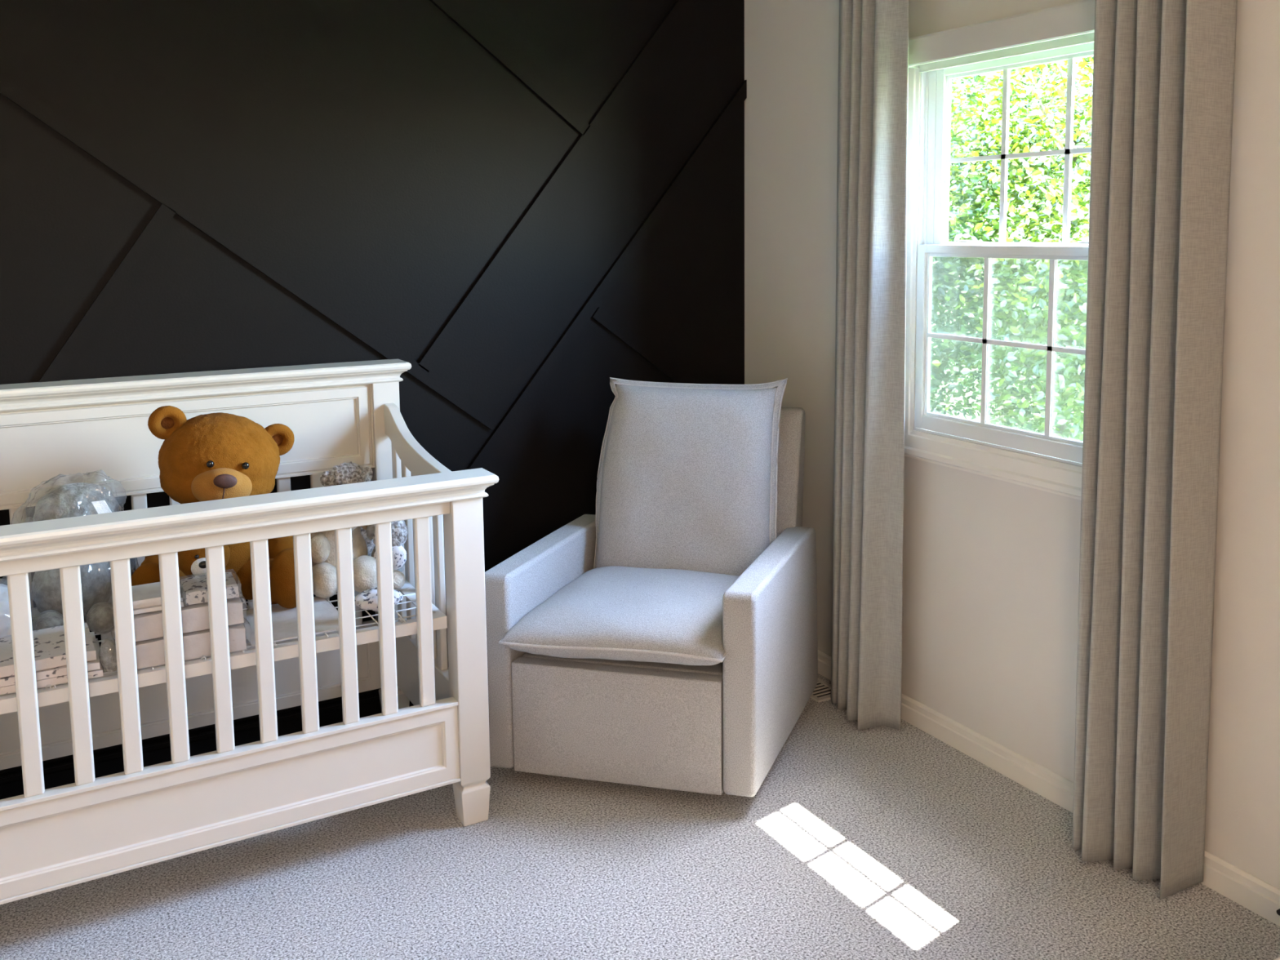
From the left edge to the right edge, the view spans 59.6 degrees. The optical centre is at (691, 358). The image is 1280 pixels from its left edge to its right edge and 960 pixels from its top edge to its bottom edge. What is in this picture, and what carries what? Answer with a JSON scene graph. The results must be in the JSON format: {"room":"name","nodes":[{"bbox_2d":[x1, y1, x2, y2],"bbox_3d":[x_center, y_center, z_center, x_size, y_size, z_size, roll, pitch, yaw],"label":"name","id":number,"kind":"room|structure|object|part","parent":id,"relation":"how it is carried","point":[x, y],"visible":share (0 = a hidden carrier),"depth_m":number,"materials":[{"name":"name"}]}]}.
{"room":"bedroom","nodes":[
{"label":"bedroom","id":0,"kind":"room"},
{"bbox_2d":[0,0,746,773],"bbox_3d":[-1.423,-0.165,3.099,3.700,2.600,0.136,-4,8,-31],"label":"wall","id":1,"kind":"structure","parent":0,"point":[526,206],"depth_m":3.34,"materials":[{"name":"black paint"}]},
{"bbox_2d":[0,691,413,799],"bbox_3d":[-1.391,1.096,3.191,3.686,0.073,0.014,-4,8,-31],"label":"baseboard","id":2,"kind":"structure","parent":1,"relation":"attached to","point":[106,762],"depth_m":3.17,"materials":[{"name":"black paint"}]},
{"bbox_2d":[0,673,1279,959],"bbox_3d":[-0.199,1.385,1.381,3.840,0.100,4.620,-4,8,-31],"label":"floor","id":3,"kind":"structure","parent":0,"point":[879,842],"depth_m":2.55,"materials":[{"name":"grey carpet"}]},
{"bbox_2d":[0,359,498,904],"bbox_3d":[-1.314,0.633,2.714,1.492,1.102,0.808,-4,8,-31],"label":"crib","id":4,"kind":"object","parent":3,"relation":"on","point":[90,828],"visible":0.8,"depth_m":2.63,"materials":[{"name":"beige paint"}]},
{"bbox_2d":[0,577,31,638],"bbox_3d":[-1.592,0.585,2.527,0.168,0.165,0.225,-5,8,-36],"label":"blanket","id":5,"kind":"object","parent":4,"relation":"on","point":[5,621],"visible":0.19,"depth_m":2.48,"materials":[{"name":"white fabric"}]},
{"bbox_2d":[0,631,103,694],"bbox_3d":[-1.443,0.663,2.407,0.299,0.033,0.218,-4,8,-31],"label":"sheet","id":6,"kind":"object","parent":4,"relation":"on","point":[57,675],"visible":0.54,"depth_m":2.35,"materials":[{"name":"fabric"}]},
{"bbox_2d":[0,622,96,677],"bbox_3d":[-1.441,0.632,2.405,0.263,0.024,0.209,-5,8,-34],"label":"sheet","id":7,"kind":"object","parent":6,"relation":"on","point":[49,645],"visible":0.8,"depth_m":2.39,"materials":[{"name":"fabric"}]},
{"bbox_2d":[0,469,138,634],"bbox_3d":[-1.476,0.457,2.650,0.286,0.383,0.237,-4,8,-31],"label":"plush toy","id":8,"kind":"object","parent":4,"relation":"on","point":[80,499],"visible":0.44,"depth_m":2.61,"materials":[{"name":"grey fabric"}]},
{"bbox_3d":[-1.488,0.620,2.582,0.069,0.072,0.101,-4,8,-31],"label":"leg","id":9,"kind":"part","parent":8,"relation":"part of","materials":[{"name":"grey fabric"}]},
{"bbox_3d":[-1.393,0.613,2.639,0.070,0.072,0.100,-4,8,-31],"label":"leg","id":10,"kind":"part","parent":8,"relation":"part of","materials":[{"name":"grey fabric"}]},
{"bbox_2d":[98,637,117,672],"bbox_3d":[-1.257,0.640,2.412,0.046,0.077,0.049,-1,7,-9],"label":"plush toy","id":11,"kind":"object","parent":4,"relation":"on","point":[108,657],"visible":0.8,"depth_m":2.40,"materials":[{"name":"grey fabric"}]},
{"bbox_3d":[-1.489,0.234,2.956,1.274,0.251,0.039,-4,8,-31],"label":"headboard panel","id":12,"kind":"part","parent":4,"relation":"part of","materials":[{"name":"beige paint"}]},
{"bbox_3d":[-1.487,0.930,3.040,1.274,0.205,0.030,-4,8,-31],"label":"headboard panel","id":13,"kind":"part","parent":4,"relation":"part of","materials":[{"name":"beige paint"}]},
{"bbox_2d":[135,617,251,669],"bbox_3d":[-1.156,0.632,2.537,0.270,0.061,0.168,-4,8,-31],"label":"pack","id":14,"kind":"object","parent":4,"relation":"on","point":[149,652],"visible":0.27,"depth_m":2.48,"materials":[{"name":"white fabric"}]},
{"bbox_2d":[133,591,246,642],"bbox_3d":[-1.156,0.572,2.529,0.257,0.059,0.162,-4,8,-31],"label":"pack","id":15,"kind":"object","parent":14,"relation":"on","point":[195,617],"visible":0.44,"depth_m":2.47,"materials":[{"name":"white fabric"}]},
{"bbox_2d":[131,582,183,614],"bbox_3d":[-1.205,0.531,2.491,0.116,0.029,0.130,-4,8,-31],"label":"pack","id":16,"kind":"object","parent":15,"relation":"on","point":[146,597],"visible":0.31,"depth_m":2.44,"materials":[{"name":"white fabric"}]},
{"bbox_2d":[180,569,242,604],"bbox_3d":[-1.103,0.522,2.551,0.128,0.033,0.137,-4,8,-30],"label":"pack","id":17,"kind":"object","parent":15,"relation":"on","point":[194,588],"visible":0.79,"depth_m":2.52,"materials":[{"name":"white fabric"}]},
{"bbox_2d":[177,544,240,592],"bbox_3d":[-1.171,0.526,2.675,0.133,0.235,0.146,5,8,38],"label":"teddy bear","id":18,"kind":"object","parent":17,"relation":"on","point":[190,562],"visible":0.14,"depth_m":2.62},
{"bbox_3d":[-1.111,0.549,2.696,0.040,0.064,0.060,-4,8,-31],"label":"arm","id":19,"kind":"part","parent":18,"relation":"part of"},
{"bbox_2d":[131,405,296,608],"bbox_3d":[-1.189,0.369,2.824,0.412,0.520,0.314,-2,7,-17],"label":"teddy bear","id":20,"kind":"object","parent":4,"relation":"on","point":[212,456],"visible":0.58,"depth_m":2.74},
{"bbox_3d":[-1.302,0.478,2.760,0.091,0.188,0.168,1,7,9],"label":"arm","id":21,"kind":"part","parent":20,"relation":"part of"},
{"bbox_3d":[-1.272,0.558,2.752,0.133,0.151,0.237,3,7,24],"label":"leg","id":22,"kind":"part","parent":20,"relation":"part of","materials":[{"name":"orange fabric"}]},
{"bbox_3d":[-1.082,0.546,2.837,0.256,0.152,0.126,4,8,36],"label":"leg","id":23,"kind":"part","parent":20,"relation":"part of","materials":[{"name":"orange fabric"}]},
{"bbox_3d":[-1.075,0.454,2.893,0.163,0.173,0.097,5,8,36],"label":"arm","id":24,"kind":"part","parent":20,"relation":"part of"},
{"bbox_3d":[-1.137,0.398,2.389,1.274,0.035,0.030,-4,8,-31],"label":"rail","id":25,"kind":"part","parent":4,"relation":"part of","materials":[{"name":"beige paint"}]},
{"bbox_3d":[-1.131,0.988,2.451,1.274,0.206,0.039,-4,8,-31],"label":"panel","id":26,"kind":"part","parent":4,"relation":"part of","materials":[{"name":"beige paint"}]},
{"bbox_2d":[242,596,338,646],"bbox_3d":[-0.983,0.638,2.727,0.231,0.003,0.262,-5,8,-34],"label":"sheet","id":27,"kind":"object","parent":4,"relation":"on","point":[284,620],"visible":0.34,"depth_m":2.71,"materials":[{"name":"white fabric"}]},
{"bbox_2d":[310,524,377,598],"bbox_3d":[-0.932,0.479,2.951,0.187,0.277,0.256,-4,8,-31],"label":"stuffed toy","id":28,"kind":"object","parent":4,"relation":"on","point":[322,543],"visible":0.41,"depth_m":2.88,"materials":[{"name":"beige fabric"}]},
{"bbox_3d":[-0.976,0.493,2.913,0.061,0.075,0.086,-4,8,-31],"label":"arm","id":29,"kind":"part","parent":28,"relation":"part of"},
{"bbox_3d":[-0.957,0.575,2.898,0.080,0.088,0.129,-4,8,-31],"label":"leg","id":30,"kind":"part","parent":28,"relation":"part of","materials":[{"name":"beige fabric"}]},
{"bbox_3d":[-0.860,0.566,2.932,0.096,0.092,0.136,-4,8,-31],"label":"leg","id":31,"kind":"part","parent":28,"relation":"part of","materials":[{"name":"beige fabric"}]},
{"bbox_2d":[320,461,375,556],"bbox_3d":[-0.962,0.441,3.150,0.161,0.301,0.126,-4,8,-31],"label":"plush animal","id":32,"kind":"object","parent":4,"relation":"on","point":[349,473],"visible":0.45,"depth_m":3.10},
{"bbox_2d":[354,588,403,611],"bbox_3d":[-0.794,0.608,2.819,0.108,0.046,0.121,6,9,41],"label":"blanket","id":33,"kind":"object","parent":4,"relation":"on","point":[366,599],"visible":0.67,"depth_m":2.79,"materials":[{"name":"white fabric"}]},
{"bbox_2d":[366,520,408,590],"bbox_3d":[-0.815,0.490,2.978,0.104,0.239,0.145,-1,7,-6],"label":"plush toy","id":34,"kind":"object","parent":4,"relation":"on","point":[399,529],"visible":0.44,"depth_m":2.97,"materials":[{"name":"white fabric"}]},
{"bbox_3d":[-0.911,0.583,3.353,0.078,1.050,0.075,-4,8,-31],"label":"post","id":35,"kind":"part","parent":4,"relation":"part of","materials":[{"name":"beige paint"}]},
{"bbox_3d":[-0.733,0.244,3.024,0.030,0.170,0.604,-4,8,-31],"label":"rail","id":36,"kind":"part","parent":4,"relation":"part of","materials":[{"name":"beige paint"}]},
{"bbox_3d":[-0.729,0.910,3.101,0.030,0.189,0.604,-4,8,-31],"label":"panel","id":37,"kind":"part","parent":4,"relation":"part of","materials":[{"name":"beige paint"}]},
{"bbox_3d":[-0.560,0.752,2.788,0.078,0.840,0.072,-4,8,-31],"label":"post","id":38,"kind":"part","parent":4,"relation":"part of","materials":[{"name":"beige paint"}]},
{"bbox_2d":[484,377,817,796],"bbox_3d":[-0.084,0.602,3.206,0.804,1.035,0.825,1,7,14],"label":"armchair","id":39,"kind":"object","parent":3,"relation":"on","point":[665,636],"visible":0.99,"depth_m":2.99,"materials":[{"name":"fabric"}]},
{"bbox_3d":[-0.402,0.792,3.306,0.086,0.535,0.750,2,7,19],"label":"arm","id":40,"kind":"part","parent":39,"relation":"part of","materials":[{"name":"fabric"}]},
{"bbox_3d":[-0.195,0.956,2.910,0.570,0.302,0.060,1,7,14],"label":"footrest panel","id":41,"kind":"part","parent":39,"relation":"part of","materials":[{"name":"fabric"}]},
{"bbox_2d":[500,565,739,665],"bbox_3d":[-0.117,0.696,3.111,0.638,0.133,0.600,1,7,14],"label":"seat cushion","id":42,"kind":"object","parent":39,"relation":"on","point":[625,615],"depth_m":2.93,"materials":[{"name":"fabric"}]},
{"bbox_2d":[596,384,777,576],"bbox_3d":[-0.013,0.383,3.382,0.539,0.598,0.264,1,7,14],"label":"cushion","id":43,"kind":"object","parent":39,"relation":"on","point":[686,481],"depth_m":3.31,"materials":[{"name":"fabric"}]},
{"bbox_3d":[0.236,0.806,3.148,0.086,0.535,0.750,2,7,19],"label":"arm","id":44,"kind":"part","parent":39,"relation":"part of","materials":[{"name":"fabric"}]},
{"bbox_3d":[0.032,0.558,3.492,0.618,0.815,0.211,1,7,14],"label":"frame","id":45,"kind":"part","parent":39,"relation":"part of","materials":[{"name":"fabric"}]},
{"bbox_2d":[809,677,831,702],"bbox_3d":[0.369,1.063,3.674,0.110,0.006,0.300,-4,8,-31],"label":"floor vent","id":46,"kind":"object","parent":3,"relation":"in","point":[822,691],"visible":0.3,"depth_m":3.59,"materials":[{"name":"silver metal"}]},
{"bbox_2d":[744,0,1279,888],"bbox_3d":[1.336,-0.072,2.147,0.042,2.600,4.620,-4,8,-31],"label":"wall","id":47,"kind":"structure","parent":0,"point":[991,566],"depth_m":3.02,"materials":[{"name":"grey paint"}]},
{"bbox_2d":[904,42,1093,500],"bbox_3d":[0.859,-0.272,2.899,0.064,1.204,0.924,-4,8,-31],"label":"window","id":48,"kind":"structure","parent":47,"relation":"in","point":[953,416],"depth_m":3.10,"materials":[{"name":"white paint"}]},
{"bbox_3d":[0.851,-0.029,2.922,0.020,0.532,0.748,-4,8,-31],"label":"sash frame","id":49,"kind":"part","parent":48,"relation":"part of","materials":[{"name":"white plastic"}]},
{"bbox_2d":[908,0,1095,72],"bbox_3d":[0.799,-0.812,2.814,0.056,0.091,0.714,-4,8,-31],"label":"roller shade","id":50,"kind":"object","parent":48,"relation":"attached to","point":[1073,24],"visible":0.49,"depth_m":2.80,"materials":[{"name":"grey fabric"}]},
{"bbox_3d":[0.880,-0.520,2.859,0.020,0.522,0.713,-4,8,-31],"label":"sash frame","id":51,"kind":"part","parent":48,"relation":"part of","materials":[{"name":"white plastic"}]},
{"bbox_2d":[817,649,1279,926],"bbox_3d":[1.351,1.191,2.227,0.014,0.073,4.500,-4,8,-31],"label":"baseboard","id":52,"kind":"structure","parent":47,"relation":"attached to","point":[1243,888],"depth_m":2.96,"materials":[{"name":"white paint"}]},
{"bbox_3d":[0.778,-1.272,2.755,0.136,0.072,1.644,-4,8,-31],"label":"curtain rod","id":53,"kind":"object","parent":47,"relation":"attached to","visible":0},
{"bbox_2d":[830,0,909,730],"bbox_3d":[0.491,-0.114,3.295,0.115,2.409,0.394,-3,7,-22],"label":"curtain","id":54,"kind":"object","parent":53,"relation":"hanging from","point":[868,441],"visible":1,"depth_m":3.23,"materials":[{"name":"grey fabric"}]},
{"bbox_2d":[1071,0,1237,898],"bbox_3d":[0.992,-0.020,2.453,0.138,2.409,0.316,-7,9,-43],"label":"curtain","id":55,"kind":"object","parent":53,"relation":"hanging from","point":[1163,88],"visible":1,"depth_m":2.44,"materials":[{"name":"grey fabric"}]},
{"label":"outside","id":56,"kind":"structure","parent":0,"visible":0},
{"bbox_2d":[991,294,1083,434],"bbox_3d":[10.489,2.647,16.439,90.000,0.200,90.000,-4,8,-31],"label":"lawn","id":57,"kind":"structure","parent":56,"point":[1023,398],"depth_m":29.55,"materials":[{"name":"green plant"}]},
{"bbox_2d":[948,65,1086,410],"bbox_3d":[1.660,-0.293,11.170,4.707,6.993,4.631,5,9,40],"label":"tree","id":58,"kind":"object","parent":57,"relation":"on","point":[953,215],"visible":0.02,"depth_m":10.14,"materials":[{"name":"green plant"}]},
{"bbox_2d":[948,56,1093,440],"bbox_3d":[3.506,-0.371,10.688,4.594,7.230,4.604,-2,7,-13],"label":"tree","id":59,"kind":"object","parent":57,"relation":"on","point":[988,121],"visible":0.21,"depth_m":10.02,"materials":[{"name":"green plant"}]},
{"bbox_2d":[949,61,1093,441],"bbox_3d":[3.855,0.200,8.678,4.627,6.542,4.422,-1,7,-7],"label":"tree","id":60,"kind":"object","parent":57,"relation":"on","point":[1077,334],"visible":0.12,"depth_m":8.67,"materials":[{"name":"green plant"}]},
{"bbox_2d":[948,55,1093,426],"bbox_3d":[4.205,-1.514,14.742,6.284,8.549,5.802,3,7,25],"label":"tree","id":61,"kind":"object","parent":57,"relation":"on","point":[1088,61],"visible":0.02,"depth_m":13.97,"materials":[{"name":"green plant"}]}
]}

